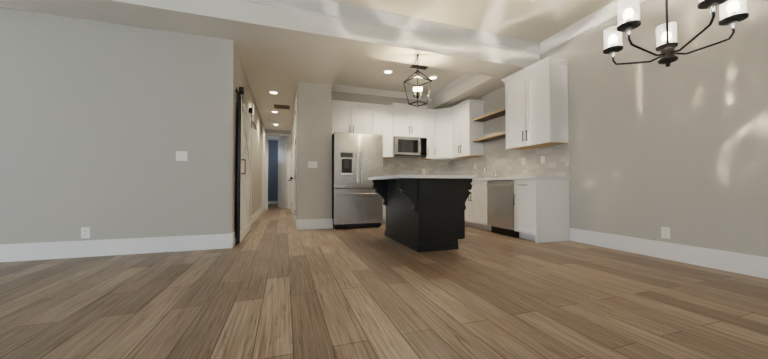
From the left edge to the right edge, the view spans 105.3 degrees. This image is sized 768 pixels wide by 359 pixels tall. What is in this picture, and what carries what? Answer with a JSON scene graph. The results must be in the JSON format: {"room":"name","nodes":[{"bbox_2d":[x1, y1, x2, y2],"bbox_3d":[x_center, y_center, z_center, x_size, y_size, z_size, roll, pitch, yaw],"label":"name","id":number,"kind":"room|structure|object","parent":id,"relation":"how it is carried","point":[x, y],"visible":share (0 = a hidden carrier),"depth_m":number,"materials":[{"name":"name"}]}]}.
{"room":"open-plan living room","nodes":[
{"label":"open-plan living room","id":0,"kind":"room"},
{"bbox_2d":[0,7,234,243],"bbox_3d":[-5.034,-0.730,2.768,6.500,3.150,0.150,0,-1,-19],"label":"wall","id":1,"kind":"structure","parent":0,"point":[101,123],"depth_m":3.34,"materials":[{"name":"beige paint"}]},
{"bbox_2d":[81,227,89,237],"bbox_3d":[-3.303,0.590,3.241,0.075,0.120,0.009,0,-1,-19],"label":"electrical outlet plate","id":2,"kind":"object","parent":1,"relation":"attached to","point":[85,232],"visible":1,"depth_m":3.24,"materials":[{"name":"white plastic"}]},
{"bbox_2d":[176,151,187,160],"bbox_3d":[-2.450,-0.284,3.545,0.118,0.118,0.014,0,-1,-19],"label":"switch plate","id":3,"kind":"object","parent":1,"relation":"attached to","point":[181,155],"visible":1,"depth_m":3.54,"materials":[{"name":"white plastic"}]},
{"bbox_2d":[233,46,264,242],"bbox_3d":[-3.033,-0.599,6.734,0.170,3.050,6.090,0,-1,-19],"label":"wall","id":4,"kind":"structure","parent":0,"point":[241,80],"depth_m":5.98,"materials":[{"name":"beige paint"}]},
{"bbox_2d":[235,87,256,242],"bbox_3d":[-2.368,-0.192,5.214,0.123,2.135,2.880,0,-1,-19],"label":"barn door","id":5,"kind":"structure","parent":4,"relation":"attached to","point":[244,183],"depth_m":4.31,"materials":[{"name":"white wood"}]},
{"bbox_2d":[262,126,265,211],"bbox_3d":[-3.679,-0.291,8.949,0.028,2.525,1.000,0,-1,-19],"label":"door frame","id":6,"kind":"structure","parent":4,"relation":"attached to","point":[263,131],"depth_m":8.88,"materials":[{"name":"white wood"}]},
{"bbox_2d":[0,0,539,130],"bbox_3d":[-3.804,-2.069,6.219,11.020,0.670,6.870,0,-1,-19],"label":"ceiling","id":7,"kind":"structure","parent":0,"point":[282,52],"depth_m":3.94,"materials":[{"name":"paint"}]},
{"bbox_2d":[274,104,289,109],"bbox_3d":[-2.417,-1.715,6.934,0.350,0.008,0.350,0,-1,-19],"label":"air vent","id":8,"kind":"object","parent":7,"relation":"attached to","point":[281,106],"visible":1,"depth_m":6.88,"materials":[{"name":"brown metal"}]},
{"bbox_2d":[268,140,277,200],"bbox_3d":[-4.838,-0.408,12.344,5.000,2.900,0.100,0,-1,-19],"label":"wall","id":9,"kind":"structure","parent":0,"point":[272,170],"depth_m":12.34,"materials":[{"name":"blue paint"}]},
{"bbox_2d":[268,136,286,139],"bbox_3d":[-4.410,-1.734,11.101,5.000,0.100,2.780,0,-1,-19],"label":"ceiling","id":10,"kind":"structure","parent":0,"point":[273,138],"depth_m":11.91,"materials":[{"name":"paint"}]},
{"bbox_2d":[265,129,291,144],"bbox_3d":[-3.543,-0.535,9.839,1.150,3.050,0.120,0,-1,-19],"label":"wall","id":11,"kind":"structure","parent":0,"point":[278,131],"depth_m":9.83,"materials":[{"name":"beige paint"}]},
{"bbox_2d":[265,133,290,209],"bbox_3d":[-3.535,-0.274,9.762,0.830,2.525,0.020,0,-1,-19],"label":"door frame","id":12,"kind":"structure","parent":11,"relation":"attached to","point":[267,134],"depth_m":9.72,"materials":[{"name":"white wood"}]},
{"bbox_2d":[278,137,287,207],"bbox_3d":[-3.544,-0.221,10.268,0.345,2.420,0.713,0,-1,-19],"label":"door","id":13,"kind":"structure","parent":11,"relation":"attached to","point":[282,172],"depth_m":10.20,"materials":[{"name":"white wood"}]},
{"bbox_2d":[296,82,331,219],"bbox_3d":[-1.393,-0.619,5.753,0.610,3.050,0.900,0,-1,-19],"label":"wall","id":14,"kind":"structure","parent":0,"point":[314,143],"depth_m":5.32,"materials":[{"name":"beige paint"}]},
{"bbox_2d":[291,98,296,224],"bbox_3d":[-2.015,-0.339,6.566,0.045,2.525,1.720,0,-1,-19],"label":"door frame","id":15,"kind":"structure","parent":14,"relation":"attached to","point":[292,161],"depth_m":6.42,"materials":[{"name":"white wood"}]},
{"bbox_2d":[308,161,316,167],"bbox_3d":[-1.290,-0.268,5.298,0.165,0.118,0.014,0,-1,-19],"label":"switch plate","id":16,"kind":"object","parent":14,"relation":"attached to","point":[312,164],"visible":1,"depth_m":5.30,"materials":[{"name":"white plastic"}]},
{"bbox_2d":[0,201,767,278],"bbox_3d":[-3.106,0.783,4.090,11.020,0.180,16.600,0,-1,-19],"label":"baseboard","id":17,"kind":"structure","parent":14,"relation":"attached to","point":[748,264],"depth_m":3.26,"materials":[{"name":"white wood"}]},
{"bbox_2d":[332,91,431,159],"bbox_3d":[0.106,-0.732,6.816,3.210,3.320,0.150,0,-1,-19],"label":"wall","id":18,"kind":"structure","parent":0,"point":[361,98],"depth_m":6.65,"materials":[{"name":"beige paint"}]},
{"bbox_2d":[332,104,371,133],"bbox_3d":[-0.733,-1.225,6.279,0.920,0.677,0.342,0,-1,-19],"label":"upper cabinet","id":19,"kind":"object","parent":18,"relation":"attached to","point":[346,118],"depth_m":6.13,"materials":[{"name":"white wood"}]},
{"bbox_2d":[332,84,433,100],"bbox_3d":[-0.019,-1.969,6.666,2.560,0.112,0.100,0,-1,-19],"label":"crown molding","id":20,"kind":"structure","parent":18,"relation":"attached to","point":[340,88],"depth_m":6.62,"materials":[{"name":"white paint"}]},
{"bbox_2d":[372,104,395,158],"bbox_3d":[-0.069,-1.021,6.499,0.602,1.077,0.342,0,-1,-19],"label":"upper cabinet","id":21,"kind":"object","parent":18,"relation":"attached to","point":[383,119],"depth_m":6.36,"materials":[{"name":"white wood"}]},
{"bbox_2d":[392,104,423,135],"bbox_3d":[0.529,-1.277,6.706,0.781,0.658,0.342,0,-1,-19],"label":"upper cabinet","id":22,"kind":"object","parent":18,"relation":"attached to","point":[409,121],"depth_m":6.54,"materials":[{"name":"white wood"}]},
{"bbox_2d":[392,136,423,157],"bbox_3d":[0.467,-0.730,6.627,0.612,0.439,0.431,0,-1,-19],"label":"microwave","id":23,"kind":"object","parent":18,"relation":"attached to","point":[402,146],"depth_m":6.46,"materials":[{"name":"silver metal"}]},
{"bbox_2d":[383,159,450,175],"bbox_3d":[0.644,-0.231,6.904,2.100,0.488,0.006,0,-1,-19],"label":"tile backsplash","id":24,"kind":"structure","parent":18,"relation":"attached to","point":[390,166],"depth_m":6.93,"materials":[{"name":"beige tile"}]},
{"bbox_2d":[416,136,427,157],"bbox_3d":[0.818,-0.728,6.746,0.193,0.439,0.431,0,-1,-19],"label":"upper cabinet","id":25,"kind":"object","parent":18,"relation":"attached to","point":[425,138],"depth_m":6.60,"materials":[{"name":"white wood"}]},
{"bbox_2d":[420,108,431,159],"bbox_3d":[0.998,-1.014,6.840,0.316,1.077,0.378,0,-1,-19],"label":"upper cabinet","id":26,"kind":"object","parent":18,"relation":"attached to","point":[427,115],"depth_m":6.70,"materials":[{"name":"white wood"}]},
{"bbox_2d":[430,72,478,99],"bbox_3d":[1.490,-1.982,6.041,0.100,0.112,2.010,0,-1,-19],"label":"crown molding","id":27,"kind":"structure","parent":18,"relation":"attached to","point":[461,80],"depth_m":6.13,"materials":[{"name":"white paint"}]},
{"bbox_2d":[0,204,767,358],"bbox_3d":[-3.201,0.928,4.371,13.020,0.100,19.200,0,-1,-19],"label":"floor","id":28,"kind":"structure","parent":0,"point":[274,283],"depth_m":1.98,"materials":[{"name":"brown wood"}]},
{"bbox_2d":[290,145,291,208],"bbox_3d":[-2.780,-0.293,8.830,0.045,2.525,1.000,0,-1,-19],"label":"door","id":29,"kind":"structure","parent":28,"relation":"on","point":[291,145],"depth_m":9.18,"materials":[{"name":"white wood"}]},
{"bbox_2d":[332,132,382,228],"bbox_3d":[-0.592,0.030,5.790,0.910,1.755,0.977,0,-1,-19],"label":"fridge","id":30,"kind":"object","parent":28,"relation":"on","point":[357,163],"visible":0.9,"depth_m":5.38,"materials":[{"name":"silver metal"}]},
{"bbox_2d":[383,200,385,222],"bbox_3d":[-0.021,0.481,6.335,0.486,0.876,0.615,0,-1,-19],"label":"base cabinet","id":31,"kind":"object","parent":28,"relation":"on","point":[384,207],"depth_m":6.03,"materials":[{"name":"white wood"}]},
{"bbox_2d":[372,178,476,251],"bbox_3d":[0.471,0.436,4.138,1.005,0.876,1.234,0,-1,-19],"label":"kitchen island","id":32,"kind":"object","parent":28,"relation":"on","point":[425,213],"depth_m":3.61,"materials":[{"name":"black wood"}]},
{"bbox_2d":[369,174,476,181],"bbox_3d":[0.465,-0.022,4.151,1.045,0.040,1.340,0,-1,-19],"label":"island countertop","id":33,"kind":"structure","parent":32,"relation":"on","point":[401,175],"depth_m":3.52,"materials":[{"name":"white stone"}]},
{"bbox_2d":[465,182,486,229],"bbox_3d":[1.891,0.465,5.545,0.614,0.876,0.977,0,-1,-19],"label":"base cabinet","id":34,"kind":"object","parent":28,"relation":"on","point":[476,203],"depth_m":5.27,"materials":[{"name":"white wood"}]},
{"bbox_2d":[487,178,514,236],"bbox_3d":[2.135,0.452,4.788,0.608,0.870,0.606,0,-1,-19],"label":"dishwasher","id":35,"kind":"object","parent":28,"relation":"on","point":[500,195],"depth_m":4.65,"materials":[{"name":"silver metal"}]},
{"bbox_2d":[515,178,569,242],"bbox_3d":[2.309,0.439,4.305,0.616,0.876,0.412,0,-1,-19],"label":"base cabinet","id":36,"kind":"object","parent":28,"relation":"on","point":[535,208],"depth_m":4.13,"materials":[{"name":"white wood"}]},
{"bbox_2d":[472,178,510,181],"bbox_3d":[1.858,0.040,5.619,0.642,0.103,3.198,0,-1,-19],"label":"countertop","id":37,"kind":"structure","parent":36,"relation":"on","point":[478,179],"depth_m":4.89,"materials":[{"name":"white stone"}]},
{"bbox_2d":[333,55,466,94],"bbox_3d":[0.325,-2.231,5.653,2.560,0.370,2.250,0,-1,-19],"label":"ceiling","id":38,"kind":"structure","parent":0,"point":[358,71],"depth_m":5.75,"materials":[{"name":"paint"}]},
{"bbox_2d":[383,70,392,73],"bbox_3d":[0.080,-2.037,5.561,0.186,0.019,0.186,0,-1,-19],"label":"recessed light","id":39,"kind":"object","parent":38,"relation":"in","point":[387,71],"visible":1,"depth_m":5.54,"materials":[{"name":"beige plastic"}]},
{"bbox_2d":[403,55,431,106],"bbox_3d":[0.426,-1.568,4.427,0.432,1.006,0.882,0,-1,-19],"label":"pendant lantern","id":40,"kind":"object","parent":38,"relation":"hanging from","point":[417,72],"visible":0.96,"depth_m":4.16,"materials":[{"name":"black metal"}]},
{"bbox_2d":[410,64,428,69],"bbox_3d":[0.642,-2.048,5.334,0.320,0.008,0.150,0,-1,-19],"label":"ceiling vent","id":41,"kind":"object","parent":38,"relation":"in","point":[419,66],"visible":0.94,"depth_m":5.31,"materials":[{"name":"brown metal"}]},
{"bbox_2d":[329,0,615,42],"bbox_3d":[-1.578,-2.389,-0.370,11.020,0.300,7.050,0,-1,-19],"label":"ceiling","id":42,"kind":"structure","parent":0,"point":[539,21],"depth_m":3.78,"materials":[{"name":"paint"}]},
{"bbox_2d":[603,0,748,66],"bbox_3d":[1.863,-1.468,1.964,0.705,1.444,0.708,0,-1,-19],"label":"chandelier","id":43,"kind":"object","parent":42,"relation":"hanging from","point":[667,56],"visible":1,"depth_m":1.89,"materials":[{"name":"black metal"}]},
{"bbox_2d":[475,0,767,256],"bbox_3d":[3.257,-0.816,2.735,0.150,3.320,9.900,0,-1,-19],"label":"wall","id":44,"kind":"structure","parent":0,"point":[679,147],"depth_m":3.10,"materials":[{"name":"beige paint"}]},
{"bbox_2d":[241,0,544,54],"bbox_3d":[-2.688,-2.108,2.911,11.020,0.129,0.115,0,-1,-19],"label":"crown molding","id":45,"kind":"structure","parent":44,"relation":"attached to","point":[398,21],"depth_m":3.90,"materials":[{"name":"white paint"}]},
{"bbox_2d":[432,108,451,159],"bbox_3d":[1.432,-1.014,6.822,0.692,1.076,0.691,0,-1,-19],"label":"upper cabinet","id":46,"kind":"object","parent":44,"relation":"attached to","point":[441,118],"depth_m":6.66,"materials":[{"name":"white wood"}]},
{"bbox_2d":[452,100,483,159],"bbox_3d":[1.769,-1.025,6.313,0.378,1.077,0.684,0,-1,-19],"label":"upper cabinet","id":47,"kind":"object","parent":44,"relation":"attached to","point":[467,118],"depth_m":6.04,"materials":[{"name":"white wood"}]},
{"bbox_2d":[450,143,568,177],"bbox_3d":[2.158,-0.255,5.735,0.006,0.488,3.190,0,-1,-19],"label":"tile backsplash","id":48,"kind":"structure","parent":44,"relation":"attached to","point":[509,164],"depth_m":5.11,"materials":[{"name":"beige tile"}]},
{"bbox_2d":[504,60,567,149],"bbox_3d":[2.363,-1.084,4.610,0.342,1.125,0.885,0,-1,-19],"label":"upper cabinet","id":49,"kind":"object","parent":44,"relation":"attached to","point":[534,111],"depth_m":4.35,"materials":[{"name":"white wood"}]},
{"bbox_2d":[541,0,646,51],"bbox_3d":[3.587,-2.139,1.369,0.115,0.129,6.810,0,-1,-19],"label":"crown molding","id":50,"kind":"structure","parent":44,"relation":"attached to","point":[609,11],"depth_m":3.96,"materials":[{"name":"white paint"}]},
{"bbox_2d":[661,227,669,238],"bbox_3d":[3.025,0.573,3.145,0.009,0.120,0.075,0,-1,-19],"label":"electrical outlet plate","id":51,"kind":"object","parent":44,"relation":"attached to","point":[665,232],"visible":1,"depth_m":3.14,"materials":[{"name":"white plastic"}]}
]}

